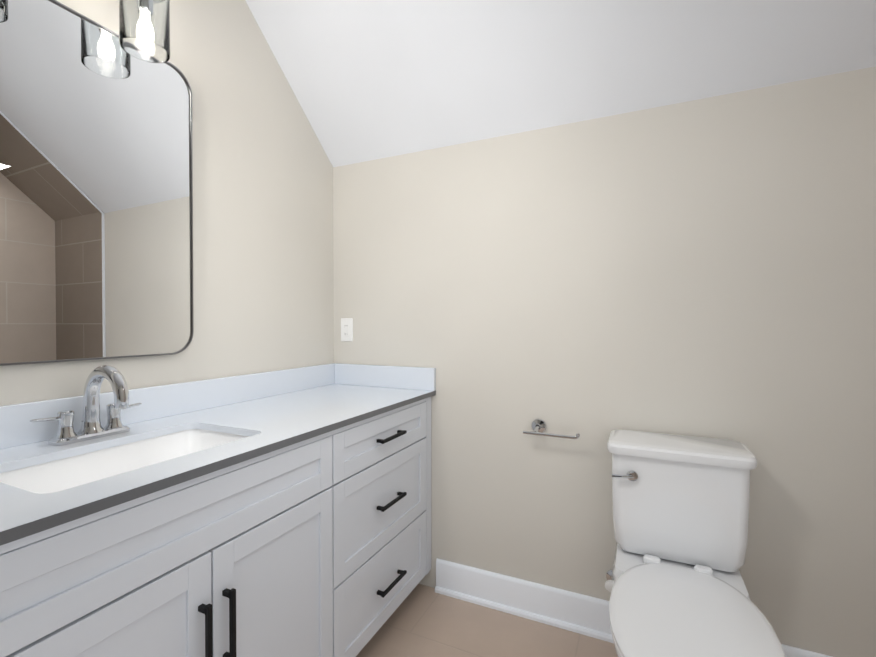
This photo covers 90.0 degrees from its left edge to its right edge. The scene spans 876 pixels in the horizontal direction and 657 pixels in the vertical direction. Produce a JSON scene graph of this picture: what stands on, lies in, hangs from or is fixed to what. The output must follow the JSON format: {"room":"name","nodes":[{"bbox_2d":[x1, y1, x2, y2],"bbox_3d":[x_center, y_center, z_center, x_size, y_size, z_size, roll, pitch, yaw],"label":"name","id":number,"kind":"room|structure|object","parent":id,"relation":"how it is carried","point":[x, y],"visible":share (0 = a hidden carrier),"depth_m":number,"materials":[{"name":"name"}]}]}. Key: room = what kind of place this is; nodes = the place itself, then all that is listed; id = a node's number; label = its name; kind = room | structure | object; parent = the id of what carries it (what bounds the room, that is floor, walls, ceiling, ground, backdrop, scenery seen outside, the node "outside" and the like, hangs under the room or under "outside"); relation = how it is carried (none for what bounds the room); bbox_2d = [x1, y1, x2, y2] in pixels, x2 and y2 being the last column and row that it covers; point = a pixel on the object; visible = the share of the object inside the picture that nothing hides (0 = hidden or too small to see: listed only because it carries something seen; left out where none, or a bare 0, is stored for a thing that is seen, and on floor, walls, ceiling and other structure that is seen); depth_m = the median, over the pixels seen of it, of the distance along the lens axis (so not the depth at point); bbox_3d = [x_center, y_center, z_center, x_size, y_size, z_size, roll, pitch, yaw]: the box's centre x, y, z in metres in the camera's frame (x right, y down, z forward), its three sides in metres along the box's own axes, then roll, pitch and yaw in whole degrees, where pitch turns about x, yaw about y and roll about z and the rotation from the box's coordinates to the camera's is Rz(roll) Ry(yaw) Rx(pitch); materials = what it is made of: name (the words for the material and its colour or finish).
{"room":"bathroom","nodes":[
{"label":"bathroom","id":0,"kind":"room"},
{"bbox_2d":[0,0,333,405],"bbox_3d":[-1.331,-0.231,0.599,0.100,2.850,3.800,0,1,25],"label":"wall","id":1,"kind":"structure","parent":0,"point":[263,280],"depth_m":1.70,"materials":[{"name":"paint"}]},
{"bbox_2d":[0,0,193,365],"bbox_3d":[-0.992,-0.382,1.164,0.022,0.940,0.713,0,1,26],"label":"mirror","id":2,"kind":"object","parent":1,"relation":"attached to","point":[96,205],"visible":0.88,"depth_m":1.21,"materials":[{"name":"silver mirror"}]},
{"bbox_2d":[119,0,169,62],"bbox_3d":[-0.924,-1.027,1.129,0.180,0.470,0.411,0,1,25],"label":"light","id":3,"kind":"object","parent":1,"relation":"attached to","point":[144,30],"visible":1,"depth_m":1.22,"materials":[{"name":"clear glass"}]},
{"bbox_2d":[0,363,335,446],"bbox_3d":[-0.973,0.237,1.225,0.020,0.102,2.168,0,1,25],"label":"backsplash","id":4,"kind":"structure","parent":1,"relation":"attached to","point":[159,401],"depth_m":1.48,"materials":[{"name":"white stone"}]},
{"bbox_2d":[356,584,616,656],"bbox_3d":[0.053,1.251,-0.026,3.150,0.100,3.800,0,1,25],"label":"floor","id":5,"kind":"structure","parent":0,"point":[424,621],"depth_m":1.69,"materials":[{"name":"tile"}]},
{"bbox_2d":[0,391,435,656],"bbox_3d":[-0.715,0.749,1.121,0.580,0.880,2.146,0,1,25],"label":"bathroom vanity","id":6,"kind":"object","parent":5,"relation":"on","point":[282,513],"depth_m":1.06,"materials":[{"name":"grey wood"}]},
{"bbox_2d":[0,383,431,534],"bbox_3d":[-0.724,0.299,1.110,0.568,0.020,2.168,0,1,25],"label":"countertop","id":7,"kind":"structure","parent":6,"relation":"on","point":[275,419],"depth_m":1.15,"materials":[{"name":"white stone"}]},
{"bbox_2d":[28,365,143,446],"bbox_3d":[-0.864,0.191,1.134,0.180,0.193,0.253,0,1,25],"label":"faucet","id":8,"kind":"object","parent":7,"relation":"on","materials":[{"name":"silver metal"}]},
{"bbox_2d":[0,423,255,494],"bbox_3d":[-0.719,0.373,1.056,0.352,0.151,0.552,0,1,25],"label":"sink","id":9,"kind":"object","parent":7,"relation":"in","point":[45,473],"depth_m":1.13,"materials":[{"name":"white ceramic"}]},
{"bbox_2d":[605,430,785,656],"bbox_3d":[0.674,0.785,1.225,0.436,0.804,0.795,0,1,25],"label":"toilet","id":10,"kind":"object","parent":5,"relation":"on","point":[675,586],"visible":1,"depth_m":1.35,"materials":[{"name":"white ceramic"}]},
{"bbox_2d":[245,0,875,166],"bbox_3d":[0.284,-1.245,1.406,2.140,0.889,0.959,0,1,25],"label":"ceiling","id":11,"kind":"structure","parent":0,"point":[368,80],"depth_m":1.60,"materials":[{"name":"paint"}]},
{"bbox_2d":[333,66,875,656],"bbox_3d":[0.877,0.130,1.618,3.050,2.106,0.100,0,1,25],"label":"wall","id":12,"kind":"structure","parent":0,"point":[703,268],"depth_m":1.62,"materials":[{"name":"paint"}]},
{"bbox_2d":[341,318,352,341],"bbox_3d":[-0.454,0.007,2.174,0.070,0.115,0.008,0,1,25],"label":"electrical outlet plate","id":13,"kind":"object","parent":12,"relation":"attached to","point":[346,329],"visible":1,"depth_m":2.17,"materials":[{"name":"white plastic"}]},
{"bbox_2d":[336,363,435,390],"bbox_3d":[-0.263,0.227,2.079,0.548,0.102,0.020,0,1,25],"label":"backsplash","id":14,"kind":"structure","parent":12,"relation":"attached to","point":[418,378],"depth_m":2.06,"materials":[{"name":"white stone"}]},
{"bbox_2d":[523,419,579,438],"bbox_3d":[0.449,0.397,1.722,0.215,0.060,0.073,0,1,25],"label":"holder","id":15,"kind":"object","parent":12,"relation":"attached to","point":[538,427],"visible":1,"depth_m":1.72,"materials":[{"name":"silver metal"}]},
{"bbox_2d":[435,558,831,656],"bbox_3d":[0.699,1.113,1.640,1.562,0.140,0.027,0,1,25],"label":"baseboard","id":16,"kind":"structure","parent":12,"relation":"attached to","point":[582,614],"depth_m":1.79,"materials":[{"name":"white wood"}]}
]}

